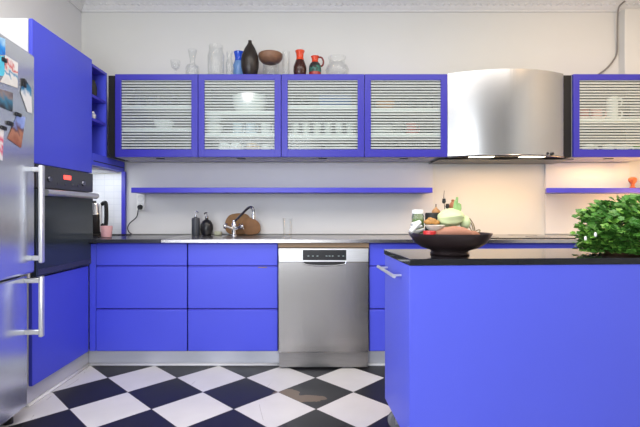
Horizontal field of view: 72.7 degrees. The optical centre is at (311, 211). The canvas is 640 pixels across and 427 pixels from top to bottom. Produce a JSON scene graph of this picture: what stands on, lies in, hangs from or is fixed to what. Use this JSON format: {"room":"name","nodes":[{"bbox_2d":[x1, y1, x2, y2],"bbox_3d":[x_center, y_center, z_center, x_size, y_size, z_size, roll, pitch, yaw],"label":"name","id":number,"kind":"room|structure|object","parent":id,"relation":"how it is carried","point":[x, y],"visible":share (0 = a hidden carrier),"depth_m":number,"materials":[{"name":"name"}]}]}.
{"room":"kitchen","nodes":[
{"label":"kitchen","id":0,"kind":"room"},
{"bbox_2d":[0,0,80,51],"bbox_3d":[-1.890,-0.340,1.085,0.100,2.760,4.770,0,0,0],"label":"wall","id":1,"kind":"structure","parent":0,"point":[60,17],"depth_m":3.08,"materials":[{"name":"paint"}]},
{"bbox_2d":[68,0,85,11],"bbox_3d":[-1.780,-1.656,1.110,0.120,0.128,4.720,0,0,0],"label":"trim","id":2,"kind":"structure","parent":1,"relation":"attached to","point":[78,4],"depth_m":3.38,"materials":[{"name":"paint"}]},
{"bbox_2d":[0,342,390,426],"bbox_3d":[0.410,1.090,1.085,4.700,0.100,4.970,0,0,0],"label":"floor","id":3,"kind":"structure","parent":0,"point":[97,396],"depth_m":2.41,"materials":[{"name":"tile"}]},
{"bbox_2d":[0,34,44,425],"bbox_3d":[-1.534,0.126,1.883,0.444,1.829,0.600,0,0,-6],"label":"refrigerator","id":4,"kind":"object","parent":3,"relation":"on","point":[17,169],"depth_m":2.07,"materials":[{"name":"grey metal"}]},
{"bbox_2d":[0,56,4,75],"bbox_3d":[-1.364,-0.638,1.893,0.001,0.111,0.090,0,0,-6],"label":"note","id":5,"kind":"object","parent":4,"relation":"attached to","point":[2,67],"visible":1,"depth_m":1.91,"materials":[{"name":"paper"}]},
{"bbox_2d":[0,37,4,54],"bbox_3d":[-1.364,-0.720,1.895,0.001,0.105,0.095,0,0,-6],"label":"card","id":6,"kind":"object","parent":4,"relation":"attached to","point":[2,40],"visible":1,"depth_m":1.92,"materials":[{"name":"blue paper"}]},
{"bbox_2d":[0,89,12,111],"bbox_3d":[-1.368,-0.503,1.931,0.001,0.088,0.140,0,0,-6],"label":"photo","id":7,"kind":"object","parent":4,"relation":"attached to","point":[6,98],"visible":1,"depth_m":1.95},
{"bbox_2d":[0,55,17,87],"bbox_3d":[-1.372,-0.634,1.972,0.001,0.131,0.140,0,0,-6],"label":"drawing","id":8,"kind":"object","parent":4,"relation":"attached to","point":[10,77],"visible":1,"depth_m":1.98,"materials":[{"name":"white paper"}]},
{"bbox_2d":[7,116,25,147],"bbox_3d":[-1.379,-0.382,2.033,0.001,0.156,0.148,0,0,-6],"label":"postcard","id":9,"kind":"object","parent":4,"relation":"attached to","point":[16,133],"visible":1,"depth_m":2.04},
{"bbox_2d":[22,78,26,87],"bbox_3d":[-1.383,-0.620,2.091,0.008,0.038,0.031,0,0,-6],"label":"magnet","id":10,"kind":"object","parent":4,"relation":"attached to","point":[24,81],"visible":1,"depth_m":2.08,"materials":[{"name":"black plastic"}]},
{"bbox_2d":[21,78,31,112],"bbox_3d":[-1.387,-0.566,2.113,0.001,0.156,0.102,0,0,-6],"label":"card","id":11,"kind":"object","parent":4,"relation":"attached to","point":[25,92],"visible":1,"depth_m":2.12,"materials":[{"name":"white paper"}]},
{"bbox_2d":[0,18,91,406],"bbox_3d":[-1.661,0.004,2.638,0.349,2.069,0.655,0,0,0],"label":"tall cabinet","id":12,"kind":"object","parent":3,"relation":"on","point":[62,73],"depth_m":2.55,"materials":[{"name":"blue paint"}]},
{"bbox_2d":[30,164,98,277],"bbox_3d":[-1.610,0.050,2.627,0.380,0.612,0.605,0,0,0],"label":"wall oven","id":13,"kind":"object","parent":12,"relation":"in","point":[68,204],"visible":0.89,"depth_m":2.59,"materials":[{"name":"grey"}]},
{"bbox_2d":[27,363,88,406],"bbox_3d":[-1.509,1.031,2.631,0.012,0.018,0.633,0,0,0],"label":"baseboard","id":14,"kind":"structure","parent":3,"relation":"on","point":[78,371],"depth_m":2.56,"materials":[{"name":"white paint"}]},
{"bbox_2d":[90,243,188,350],"bbox_3d":[-1.159,0.570,3.175,0.652,0.729,0.550,0,0,0],"label":"base cabinet","id":15,"kind":"object","parent":3,"relation":"on","point":[139,291],"visible":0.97,"depth_m":2.90,"materials":[{"name":"blue wood"}]},
{"bbox_2d":[88,235,181,242],"bbox_3d":[-1.419,0.193,3.159,0.836,0.025,0.582,0,0,0],"label":"countertop","id":16,"kind":"structure","parent":15,"relation":"on","point":[115,238],"depth_m":2.87,"materials":[{"name":"black stone"}]},
{"bbox_2d":[93,201,108,236],"bbox_3d":[-1.612,0.047,3.232,0.157,0.264,0.128,0,0,32],"label":"electric kettle","id":17,"kind":"object","parent":16,"relation":"on","point":[97,207],"visible":0.68,"depth_m":3.22,"materials":[{"name":"black plastic"}]},
{"bbox_2d":[100,226,112,237],"bbox_3d":[-1.455,0.139,3.080,0.082,0.081,0.082,0,0,0],"label":"cup","id":18,"kind":"object","parent":16,"relation":"on","point":[106,231],"visible":0.99,"depth_m":3.05,"materials":[{"name":"ceramic"}]},
{"bbox_2d":[92,64,125,233],"bbox_3d":[-1.655,-0.413,3.199,0.363,1.184,0.506,0,0,0],"label":"open corner shelf","id":19,"kind":"object","parent":16,"relation":"on","point":[101,163],"visible":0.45,"depth_m":3.13,"materials":[{"name":"blue paint"}]},
{"bbox_2d":[92,80,96,95],"bbox_3d":[-1.528,-0.856,3.020,0.068,0.115,0.068,0,0,0],"label":"jar","id":20,"kind":"object","parent":19,"relation":"on","point":[94,86],"visible":0.39,"depth_m":3.00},
{"bbox_2d":[112,205,142,234],"bbox_3d":[-1.454,0.061,3.367,0.274,0.238,0.057,0,0,-26],"label":"power cord","id":21,"kind":"object","parent":16,"relation":"on","point":[139,207],"visible":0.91,"depth_m":3.40,"materials":[{"name":"black plastic"}]},
{"bbox_2d":[89,349,278,362],"bbox_3d":[-0.870,0.987,2.958,1.291,0.104,0.015,0,0,0],"label":"plinth","id":22,"kind":"object","parent":3,"relation":"on","point":[94,356],"visible":0.71,"depth_m":2.95,"materials":[{"name":"silver metal"}]},
{"bbox_2d":[89,363,278,365],"bbox_3d":[-0.870,1.031,2.943,1.291,0.018,0.012,0,0,0],"label":"baseboard","id":23,"kind":"structure","parent":3,"relation":"on","point":[90,364],"depth_m":2.94,"materials":[{"name":"white paint"}]},
{"bbox_2d":[188,243,279,350],"bbox_3d":[-0.528,0.570,3.175,0.600,0.729,0.551,0,0,0],"label":"base cabinet","id":24,"kind":"object","parent":3,"relation":"on","point":[233,288],"visible":0.97,"depth_m":2.90,"materials":[{"name":"blue wood"}]},
{"bbox_2d":[161,235,578,242],"bbox_3d":[0.430,0.192,3.159,2.859,0.025,0.583,0,0,0],"label":"countertop","id":25,"kind":"structure","parent":24,"relation":"on","point":[184,238],"depth_m":2.87,"materials":[{"name":"grey stone"}]},
{"bbox_2d":[192,211,199,235],"bbox_3d":[-0.889,0.085,3.330,0.062,0.189,0.062,0,0,0],"label":"soap dispenser","id":26,"kind":"object","parent":25,"relation":"on","point":[195,221],"visible":1,"depth_m":3.31,"materials":[{"name":"stone"}]},
{"bbox_2d":[200,212,212,235],"bbox_3d":[-0.805,0.090,3.330,0.100,0.179,0.100,0,0,0],"label":"bottle","id":27,"kind":"object","parent":25,"relation":"on","point":[206,227],"visible":1,"depth_m":3.30,"materials":[{"name":"black plastic"}]},
{"bbox_2d":[225,213,249,234],"bbox_3d":[-0.581,0.093,3.417,0.205,0.169,0.042,0,0,0],"label":"wooden board","id":28,"kind":"object","parent":25,"relation":"on","point":[230,218],"visible":0.59,"depth_m":3.41,"materials":[{"name":"brown wood"}]},
{"bbox_2d":[223,206,255,235],"bbox_3d":[-0.528,0.068,3.246,0.288,0.224,0.098,0,0,24],"label":"tap","id":29,"kind":"object","parent":25,"relation":"on","point":[233,228],"visible":1,"depth_m":3.27,"materials":[{"name":"silver metal"}]},
{"bbox_2d":[242,218,260,234],"bbox_3d":[-0.470,0.111,3.364,0.146,0.135,0.037,0,0,0],"label":"wooden board","id":30,"kind":"object","parent":25,"relation":"on","point":[251,226],"visible":0.88,"depth_m":3.35,"materials":[{"name":"brown wood"}]},
{"bbox_2d":[223,236,282,237],"bbox_3d":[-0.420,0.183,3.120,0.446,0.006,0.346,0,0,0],"label":"sink","id":31,"kind":"object","parent":25,"relation":"in","point":[223,236],"depth_m":3.13,"materials":[{"name":"silver metal"}]},
{"bbox_2d":[490,234,575,238],"bbox_3d":[1.390,0.176,3.165,0.780,0.006,0.470,0,0,0],"label":"cooktop","id":32,"kind":"object","parent":25,"relation":"in","point":[494,236],"visible":0.56,"depth_m":3.08,"materials":[{"name":"black"}]},
{"bbox_2d":[279,247,367,366],"bbox_3d":[0.076,0.640,3.151,0.594,0.800,0.579,0,0,0],"label":"dishwasher","id":33,"kind":"object","parent":3,"relation":"on","point":[323,291],"visible":1,"depth_m":2.87,"materials":[{"name":"metal"}]},
{"bbox_2d":[278,243,368,246],"bbox_3d":[0.077,0.220,2.893,0.602,0.030,0.015,0,0,0],"label":"batten","id":34,"kind":"object","parent":33,"relation":"on","point":[279,244],"visible":0.86,"depth_m":2.88,"materials":[{"name":"brown wood"}]},
{"bbox_2d":[368,350,384,362],"bbox_3d":[1.088,0.987,2.958,1.424,0.104,0.015,0,0,0],"label":"plinth","id":35,"kind":"object","parent":3,"relation":"on","point":[373,356],"visible":0.02,"depth_m":2.95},
{"bbox_2d":[368,363,384,365],"bbox_3d":[1.088,1.031,2.943,1.424,0.018,0.012,0,0,0],"label":"baseboard","id":36,"kind":"structure","parent":3,"relation":"on","point":[369,364],"depth_m":2.94,"materials":[{"name":"white paint"}]},
{"bbox_2d":[367,243,426,350],"bbox_3d":[0.736,0.570,3.175,0.707,0.729,0.550,0,0,0],"label":"base cabinet","id":37,"kind":"object","parent":3,"relation":"on","point":[376,256],"visible":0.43,"depth_m":2.90,"materials":[{"name":"blue wood"}]},
{"bbox_2d":[377,248,639,426],"bbox_3d":[0.994,0.612,1.950,1.342,0.857,0.455,0,0,-3],"label":"kitchen island","id":38,"kind":"object","parent":3,"relation":"on","point":[535,337],"visible":0.94,"depth_m":1.72,"materials":[{"name":"blue wood"}]},
{"bbox_2d":[384,248,639,265],"bbox_3d":[1.015,0.196,1.951,1.300,0.026,0.455,0,0,-3],"label":"island countertop","id":39,"kind":"structure","parent":38,"relation":"on","point":[535,256],"depth_m":1.75,"materials":[{"name":"black stone"}]},
{"bbox_2d":[408,232,492,255],"bbox_3d":[0.596,0.136,1.885,0.349,0.093,0.349,0,0,0],"label":"footed bowl","id":40,"kind":"object","parent":39,"relation":"on","point":[443,245],"visible":0.88,"depth_m":1.76,"materials":[{"name":"black ceramic"}]},
{"bbox_2d":[409,220,424,233],"bbox_3d":[0.450,0.068,1.872,0.049,0.067,0.088,0,0,31],"label":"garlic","id":41,"kind":"object","parent":40,"relation":"on","point":[415,225],"visible":0.92,"depth_m":1.86,"materials":[{"name":"white food"}]},
{"bbox_2d":[412,210,423,233],"bbox_3d":[0.469,0.043,1.930,0.054,0.105,0.054,0,0,0],"label":"glass jar","id":42,"kind":"object","parent":40,"relation":"in","point":[413,211],"visible":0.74,"depth_m":1.91,"materials":[{"name":"clear glass"}]},
{"bbox_2d":[423,231,435,234],"bbox_3d":[0.477,0.084,1.765,0.051,0.015,0.051,0,0,0],"label":"tin","id":43,"kind":"object","parent":40,"relation":"on","point":[424,232],"visible":0.98,"depth_m":1.74,"materials":[{"name":"red metal"}]},
{"bbox_2d":[425,213,438,230],"bbox_3d":[0.543,0.056,1.955,0.068,0.106,0.068,0,0,0],"label":"pot","id":44,"kind":"object","parent":40,"relation":"in","point":[427,215],"visible":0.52,"depth_m":1.93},
{"bbox_2d":[432,204,439,212],"bbox_3d":[0.557,-0.008,1.955,0.040,0.053,0.038,0,0,0],"label":"onion","id":45,"kind":"object","parent":44,"relation":"on","point":[435,210],"visible":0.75,"depth_m":1.94,"materials":[{"name":"brown food"}]},
{"bbox_2d":[449,199,453,207],"bbox_3d":[0.643,0.032,1.985,0.050,0.182,0.050,0,0,0],"label":"pepper mill","id":46,"kind":"object","parent":40,"relation":"in","point":[452,200],"visible":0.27,"depth_m":1.98,"materials":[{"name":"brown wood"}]},
{"bbox_2d":[436,226,473,234],"bbox_3d":[0.587,0.084,1.800,0.168,0.054,0.053,0,0,0],"label":"sweet potato","id":47,"kind":"object","parent":40,"relation":"in","point":[452,230],"visible":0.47,"depth_m":1.78,"materials":[{"name":"food"}]},
{"bbox_2d":[425,225,444,230],"bbox_3d":[0.516,0.067,1.825,0.084,0.025,0.084,0,0,0],"label":"dish","id":48,"kind":"object","parent":47,"relation":"on","point":[429,227],"visible":0.88,"depth_m":1.80,"materials":[{"name":"white ceramic"}]},
{"bbox_2d":[424,217,439,224],"bbox_3d":[0.515,0.039,1.870,0.069,0.033,0.031,0,0,0],"label":"ginger root","id":49,"kind":"object","parent":48,"relation":"on","point":[429,220],"visible":1,"depth_m":1.86,"materials":[{"name":"orange food"}]},
{"bbox_2d":[464,215,480,233],"bbox_3d":[0.704,0.057,1.930,0.088,0.100,0.004,0,0,0],"label":"twigs","id":50,"kind":"object","parent":40,"relation":"in","point":[464,215],"visible":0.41,"depth_m":1.93,"materials":[{"name":"beige plant"}]},
{"bbox_3d":[0.688,0.101,1.903,0.119,0.041,0.045,0,0,0],"label":"sweet potato","id":51,"kind":"object","parent":40,"relation":"in","visible":0},
{"bbox_2d":[437,197,470,228],"bbox_3d":[0.614,0.005,1.885,0.142,0.141,0.103,0,0,0],"label":"cabbage","id":52,"kind":"object","parent":51,"relation":"on","point":[454,216],"visible":0.91,"depth_m":1.86,"materials":[{"name":"green food"}]},
{"bbox_2d":[569,193,639,254],"bbox_3d":[1.359,0.048,1.905,0.434,0.268,0.394,0,0,16],"label":"potted herb","id":53,"kind":"object","parent":39,"relation":"on","point":[612,237],"visible":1,"depth_m":1.84,"materials":[{"name":"green plant"}]},
{"bbox_2d":[601,245,638,254],"bbox_3d":[1.362,0.158,1.905,0.182,0.050,0.182,0,0,0],"label":"pot","id":54,"kind":"object","parent":53,"relation":"on","point":[602,248],"depth_m":1.84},
{"bbox_2d":[478,243,576,248],"bbox_3d":[1.449,0.570,3.175,0.710,0.729,0.550,0,0,0],"label":"base cabinet","id":55,"kind":"object","parent":3,"relation":"on","point":[488,245],"visible":0.02,"depth_m":2.90,"materials":[{"name":"blue wood"}]},
{"bbox_2d":[81,12,639,341],"bbox_3d":[0.410,-0.340,3.520,4.700,2.760,0.100,0,0,0],"label":"wall","id":56,"kind":"structure","parent":0,"point":[497,198],"depth_m":3.47,"materials":[{"name":"paint"}]},
{"bbox_2d":[89,174,120,233],"bbox_3d":[-1.671,-0.062,3.464,0.338,0.475,0.012,0,0,0],"label":"backsplash","id":57,"kind":"structure","parent":56,"relation":"attached to","point":[108,186],"depth_m":3.46,"materials":[{"name":"white tile"}]},
{"bbox_2d":[137,194,144,209],"bbox_3d":[-1.356,-0.077,3.445,0.064,0.131,0.014,0,0,0],"label":"wall socket","id":58,"kind":"object","parent":56,"relation":"attached to","point":[140,197],"visible":0.88,"depth_m":3.44,"materials":[{"name":"white plastic"}]},
{"bbox_2d":[115,74,206,161],"bbox_3d":[-1.120,-0.692,3.290,0.599,0.603,0.320,0,0,0],"label":"upper cabinet","id":59,"kind":"object","parent":56,"relation":"attached to","point":[183,88],"visible":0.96,"depth_m":3.14,"materials":[{"name":"blue paint"}]},
{"bbox_2d":[108,76,127,160],"bbox_3d":[-1.449,-0.695,3.299,0.058,0.590,0.282,0,0,0],"label":"trim","id":60,"kind":"structure","parent":59,"relation":"attached to","point":[111,79],"depth_m":3.16,"materials":[{"name":"black"}]},
{"bbox_2d":[122,129,190,135],"bbox_3d":[-1.120,-0.593,3.296,0.559,0.022,0.281,0,0,0],"label":"shelf","id":61,"kind":"object","parent":59,"relation":"attached to","point":[125,132],"depth_m":3.14,"materials":[{"name":"white"}]},
{"bbox_2d":[122,107,190,115],"bbox_3d":[-1.120,-0.763,3.296,0.559,0.022,0.281,0,0,0],"label":"shelf","id":62,"kind":"object","parent":59,"relation":"attached to","point":[123,108],"depth_m":3.19,"materials":[{"name":"white wood"}]},
{"bbox_2d":[153,121,173,126],"bbox_3d":[-1.109,-0.640,3.260,0.150,0.070,0.150,0,0,0],"label":"serving bowl","id":63,"kind":"object","parent":59,"relation":"on","point":[153,121],"visible":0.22,"depth_m":3.21,"materials":[{"name":"white ceramic"}]},
{"bbox_3d":[-1.312,-0.614,3.260,0.230,0.018,0.230,0,0,0],"label":"dinner plate","id":64,"kind":"object","parent":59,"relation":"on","visible":0},
{"bbox_2d":[122,123,151,126],"bbox_3d":[-1.312,-0.632,3.260,0.230,0.018,0.230,0,0,0],"label":"dinner plate","id":65,"kind":"object","parent":64,"relation":"on","point":[126,123],"visible":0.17,"depth_m":3.16,"materials":[{"name":"grey ceramic"}]},
{"bbox_2d":[122,121,152,124],"bbox_3d":[-1.312,-0.651,3.260,0.230,0.018,0.230,0,0,0],"label":"dinner plate","id":66,"kind":"object","parent":65,"relation":"on","point":[122,121],"visible":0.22,"depth_m":3.19,"materials":[{"name":"grey ceramic"}]},
{"bbox_2d":[198,74,283,161],"bbox_3d":[-0.521,-0.692,3.290,0.599,0.603,0.320,0,0,0],"label":"upper cabinet","id":67,"kind":"object","parent":56,"relation":"attached to","point":[216,92],"visible":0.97,"depth_m":3.14,"materials":[{"name":"blue paint"}]},
{"bbox_2d":[205,124,223,132],"bbox_3d":[-0.734,-0.610,3.260,0.150,0.070,0.150,0,0,0],"label":"serving bowl","id":68,"kind":"object","parent":67,"relation":"on","point":[206,124],"visible":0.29,"depth_m":3.21,"materials":[{"name":"white ceramic"}]},
{"bbox_2d":[205,115,223,123],"bbox_3d":[-0.734,-0.682,3.260,0.150,0.070,0.150,0,0,0],"label":"serving bowl","id":69,"kind":"object","parent":68,"relation":"on","point":[205,115],"visible":0.3,"depth_m":3.21,"materials":[{"name":"white ceramic"}]},
{"bbox_2d":[233,50,242,73],"bbox_3d":[-0.555,-1.107,3.310,0.094,0.226,0.094,0,0,0],"label":"bottle","id":70,"kind":"object","parent":67,"relation":"on","point":[237,69],"visible":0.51,"depth_m":3.27,"materials":[{"name":"blue glass"}]},
{"bbox_2d":[233,123,244,132],"bbox_3d":[-0.546,-0.620,3.261,0.096,0.090,0.077,0,0,-4],"label":"coffee mug","id":71,"kind":"object","parent":67,"relation":"on","point":[233,123],"visible":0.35,"depth_m":3.23,"materials":[{"name":"white ceramic"}]},
{"bbox_2d":[205,135,274,141],"bbox_3d":[-0.521,-0.563,3.296,0.559,0.022,0.281,0,0,0],"label":"shelf","id":72,"kind":"object","parent":67,"relation":"attached to","point":[206,136],"depth_m":3.21,"materials":[{"name":"white ceramic"}]},
{"bbox_2d":[205,112,274,121],"bbox_3d":[-0.521,-0.723,3.296,0.559,0.022,0.281,0,0,0],"label":"shelf","id":73,"kind":"object","parent":67,"relation":"attached to","point":[222,114],"depth_m":3.16,"materials":[{"name":"white ceramic"}]},
{"bbox_2d":[232,93,266,110],"bbox_3d":[-0.465,-0.797,3.260,0.260,0.125,0.260,0,0,0],"label":"serving bowl","id":74,"kind":"object","parent":67,"relation":"on","point":[247,97],"visible":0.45,"depth_m":3.16,"materials":[{"name":"ceramic"}]},
{"bbox_2d":[241,40,258,73],"bbox_3d":[-0.455,-1.125,3.190,0.127,0.262,0.130,0,0,0],"label":"ribbed vase","id":75,"kind":"object","parent":67,"relation":"on","point":[249,60],"visible":0.86,"depth_m":3.15,"materials":[{"name":"black ceramic"}]},
{"bbox_2d":[246,123,257,132],"bbox_3d":[-0.448,-0.620,3.261,0.096,0.090,0.077,0,0,-4],"label":"coffee mug","id":76,"kind":"object","parent":67,"relation":"on","point":[246,123],"visible":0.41,"depth_m":3.23,"materials":[{"name":"white ceramic"}]},
{"bbox_2d":[261,123,273,132],"bbox_3d":[-0.336,-0.620,3.261,0.096,0.090,0.077,0,0,-4],"label":"coffee mug","id":77,"kind":"object","parent":67,"relation":"on","point":[261,123],"visible":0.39,"depth_m":3.23,"materials":[{"name":"white ceramic"}]},
{"bbox_3d":[-0.307,-1.050,3.250,0.124,0.113,0.124,0,0,0],"label":"glass jar","id":78,"kind":"object","parent":67,"relation":"on","visible":0},
{"bbox_2d":[258,50,282,65],"bbox_3d":[-0.310,-1.143,3.250,0.184,0.072,0.184,0,0,0],"label":"wooden bowl","id":79,"kind":"object","parent":78,"relation":"on","point":[267,57],"visible":1,"depth_m":3.19,"materials":[{"name":"brown wood"}]},
{"bbox_2d":[127,163,432,233],"bbox_3d":[-0.255,-0.107,3.461,2.434,0.565,0.018,0,0,0],"label":"backsplash","id":80,"kind":"structure","parent":56,"relation":"attached to","point":[163,213],"depth_m":3.45,"materials":[{"name":"white paint"}]},
{"bbox_2d":[131,188,432,193],"bbox_3d":[-0.225,-0.164,3.351,2.254,0.039,0.202,0,0,0],"label":"wall shelf","id":81,"kind":"object","parent":56,"relation":"attached to","point":[133,190],"visible":1,"depth_m":3.25,"materials":[{"name":"blue wood"}]},
{"bbox_2d":[281,74,363,161],"bbox_3d":[0.078,-0.692,3.290,0.599,0.603,0.320,0,0,0],"label":"upper cabinet","id":82,"kind":"object","parent":56,"relation":"attached to","point":[295,86],"visible":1,"depth_m":3.14,"materials":[{"name":"blue paint"}]},
{"bbox_2d":[291,123,298,132],"bbox_3d":[-0.127,-0.610,3.260,0.060,0.100,0.060,0,0,0],"label":"drinking glass","id":83,"kind":"object","parent":82,"relation":"on","point":[292,123],"visible":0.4,"depth_m":3.24,"materials":[{"name":"white"}]},
{"bbox_2d":[293,49,306,73],"bbox_3d":[-0.089,-1.089,3.200,0.098,0.192,0.098,0,0,0],"label":"vase","id":84,"kind":"object","parent":82,"relation":"on","point":[299,66],"visible":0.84,"depth_m":3.17,"materials":[{"name":"ceramic"}]},
{"bbox_2d":[302,123,309,132],"bbox_3d":[-0.045,-0.610,3.260,0.060,0.100,0.060,0,0,0],"label":"drinking glass","id":85,"kind":"object","parent":82,"relation":"on","point":[303,123],"visible":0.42,"depth_m":3.24,"materials":[{"name":"white"}]},
{"bbox_2d":[309,55,323,73],"bbox_3d":[0.026,-1.069,3.197,0.101,0.151,0.092,0,0,38],"label":"jug","id":86,"kind":"object","parent":82,"relation":"on","point":[314,67],"visible":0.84,"depth_m":3.17,"materials":[{"name":"red ceramic"}]},
{"bbox_2d":[313,123,320,132],"bbox_3d":[0.037,-0.610,3.260,0.060,0.100,0.060,0,0,0],"label":"drinking glass","id":87,"kind":"object","parent":82,"relation":"on","point":[314,123],"visible":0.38,"depth_m":3.24,"materials":[{"name":"white"}]},
{"bbox_2d":[288,135,356,143],"bbox_3d":[0.078,-0.548,3.296,0.559,0.022,0.281,0,0,0],"label":"shelf","id":88,"kind":"object","parent":82,"relation":"attached to","point":[291,138],"depth_m":3.17,"materials":[{"name":"white ceramic"}]},
{"bbox_2d":[288,107,356,115],"bbox_3d":[0.078,-0.763,3.296,0.559,0.022,0.281,0,0,0],"label":"shelf","id":89,"kind":"object","parent":82,"relation":"attached to","point":[289,108],"depth_m":3.21,"materials":[{"name":"white ceramic"}]},
{"bbox_2d":[324,123,331,132],"bbox_3d":[0.120,-0.610,3.260,0.060,0.100,0.060,0,0,0],"label":"drinking glass","id":90,"kind":"object","parent":82,"relation":"on","point":[325,123],"visible":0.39,"depth_m":3.24,"materials":[{"name":"white"}]},
{"bbox_2d":[319,95,351,104],"bbox_3d":[0.172,-0.817,3.260,0.240,0.085,0.120,0,0,0],"label":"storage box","id":91,"kind":"object","parent":82,"relation":"on","point":[320,95],"visible":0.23,"depth_m":3.20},
{"bbox_2d":[335,123,342,132],"bbox_3d":[0.202,-0.610,3.260,0.060,0.100,0.060,0,0,0],"label":"drinking glass","id":92,"kind":"object","parent":82,"relation":"on","point":[336,123],"visible":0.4,"depth_m":3.24,"materials":[{"name":"white"}]},
{"bbox_2d":[346,123,353,132],"bbox_3d":[0.285,-0.610,3.260,0.060,0.100,0.060,0,0,0],"label":"drinking glass","id":93,"kind":"object","parent":82,"relation":"on","point":[347,123],"visible":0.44,"depth_m":3.23,"materials":[{"name":"white"}]},
{"bbox_2d":[82,0,639,11],"bbox_3d":[0.410,-1.656,3.410,4.500,0.128,0.120,0,0,0],"label":"trim","id":94,"kind":"structure","parent":56,"relation":"attached to","point":[89,5],"depth_m":3.43,"materials":[{"name":"paint"}]},
{"bbox_2d":[360,74,446,161],"bbox_3d":[0.677,-0.692,3.290,0.599,0.603,0.320,0,0,0],"label":"upper cabinet","id":95,"kind":"object","parent":56,"relation":"attached to","point":[432,121],"visible":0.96,"depth_m":3.14,"materials":[{"name":"blue paint"}]},
{"bbox_2d":[375,101,394,107],"bbox_3d":[0.547,-0.785,3.260,0.150,0.070,0.150,0,0,0],"label":"serving bowl","id":96,"kind":"object","parent":95,"relation":"on","point":[377,101],"visible":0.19,"depth_m":3.21,"materials":[{"name":"brown ceramic"}]},
{"bbox_2d":[393,123,406,132],"bbox_3d":[0.653,-0.620,3.261,0.096,0.090,0.077,0,0,-4],"label":"coffee mug","id":97,"kind":"object","parent":95,"relation":"on","point":[393,123],"visible":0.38,"depth_m":3.23,"materials":[{"name":"grey ceramic"}]},
{"bbox_2d":[371,135,439,141],"bbox_3d":[0.677,-0.563,3.296,0.559,0.022,0.281,0,0,0],"label":"shelf","id":98,"kind":"object","parent":95,"relation":"attached to","point":[372,136],"depth_m":3.21,"materials":[{"name":"white ceramic"}]},
{"bbox_2d":[371,109,439,118],"bbox_3d":[0.677,-0.738,3.296,0.559,0.022,0.281,0,0,0],"label":"shelf","id":99,"kind":"object","parent":95,"relation":"attached to","point":[373,111],"depth_m":3.16,"materials":[{"name":"white ceramic"}]},
{"bbox_2d":[406,123,419,132],"bbox_3d":[0.751,-0.620,3.261,0.096,0.090,0.077,0,0,-4],"label":"coffee mug","id":100,"kind":"object","parent":95,"relation":"on","point":[406,123],"visible":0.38,"depth_m":3.23,"materials":[{"name":"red ceramic"}]},
{"bbox_2d":[429,69,572,163],"bbox_3d":[1.413,-0.688,3.232,0.975,0.616,0.439,0,0,0],"label":"hood","id":101,"kind":"object","parent":56,"relation":"attached to","point":[495,116],"visible":1,"depth_m":3.05,"materials":[{"name":"metal"}]},
{"bbox_2d":[544,163,628,233],"bbox_3d":[2.187,-0.107,3.461,0.667,0.565,0.018,0,0,0],"label":"backsplash","id":102,"kind":"structure","parent":56,"relation":"attached to","point":[559,209],"depth_m":3.45,"materials":[{"name":"white paint"}]},
{"bbox_2d":[545,188,639,193],"bbox_3d":[2.186,-0.162,3.351,0.867,0.036,0.202,0,0,0],"label":"wall shelf","id":103,"kind":"object","parent":56,"relation":"attached to","point":[547,190],"visible":1,"depth_m":3.25,"materials":[{"name":"blue wood"}]},
{"bbox_2d":[628,177,636,187],"bbox_3d":[2.425,-0.222,3.290,0.058,0.083,0.058,0,0,0],"label":"shaker","id":104,"kind":"object","parent":103,"relation":"on","point":[632,180],"visible":0.94,"depth_m":3.28,"materials":[{"name":"orange ceramic"}]},
{"bbox_2d":[563,74,639,161],"bbox_3d":[2.190,-0.692,3.290,0.620,0.603,0.320,0,0,0],"label":"upper cabinet","id":105,"kind":"object","parent":56,"relation":"attached to","point":[588,91],"visible":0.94,"depth_m":3.14,"materials":[{"name":"blue paint"}]},
{"bbox_2d":[558,75,570,158],"bbox_3d":[1.846,-0.695,3.225,0.063,0.590,0.150,0,0,0],"label":"trim","id":106,"kind":"structure","parent":105,"relation":"attached to","point":[566,78],"depth_m":3.15,"materials":[{"name":"black"}]},
{"bbox_2d":[580,109,593,115],"bbox_3d":[2.040,-0.725,3.261,0.096,0.090,0.077,0,0,-4],"label":"coffee mug","id":107,"kind":"object","parent":105,"relation":"on","point":[580,109],"visible":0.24,"depth_m":3.23,"materials":[{"name":"red ceramic"}]},
{"bbox_2d":[590,109,606,115],"bbox_3d":[2.137,-0.725,3.261,0.096,0.090,0.077,0,0,-4],"label":"coffee mug","id":108,"kind":"object","parent":105,"relation":"on","point":[591,109],"visible":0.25,"depth_m":3.23,"materials":[{"name":"pink ceramic"}]},
{"bbox_2d":[580,118,639,126],"bbox_3d":[2.190,-0.668,3.296,0.580,0.022,0.281,0,0,0],"label":"shelf","id":109,"kind":"object","parent":105,"relation":"attached to","point":[583,121],"depth_m":3.16,"materials":[{"name":"white wood"}]},
{"bbox_2d":[606,109,622,115],"bbox_3d":[2.257,-0.725,3.261,0.096,0.090,0.077,0,0,-4],"label":"coffee mug","id":110,"kind":"object","parent":105,"relation":"on","point":[607,109],"visible":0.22,"depth_m":3.23,"materials":[{"name":"white ceramic"}]},
{"bbox_2d":[606,98,622,109],"bbox_3d":[2.257,-0.815,3.261,0.096,0.090,0.077,0,0,-4],"label":"coffee mug","id":111,"kind":"object","parent":110,"relation":"on","point":[606,98],"visible":0.31,"depth_m":3.23,"materials":[{"name":"white ceramic"}]},
{"bbox_2d":[598,0,625,73],"bbox_3d":[2.338,-1.348,3.447,0.229,0.592,0.074,0,0,20],"label":"cable","id":112,"kind":"object","parent":56,"relation":"attached to","point":[609,65],"visible":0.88,"depth_m":3.44,"materials":[{"name":"grey plastic"}]},
{"bbox_2d":[619,9,639,73],"bbox_3d":[2.553,-1.300,3.435,0.215,0.580,0.070,0,0,0],"label":"trim","id":113,"kind":"structure","parent":56,"relation":"attached to","point":[629,19],"depth_m":3.40,"materials":[{"name":"paint"}]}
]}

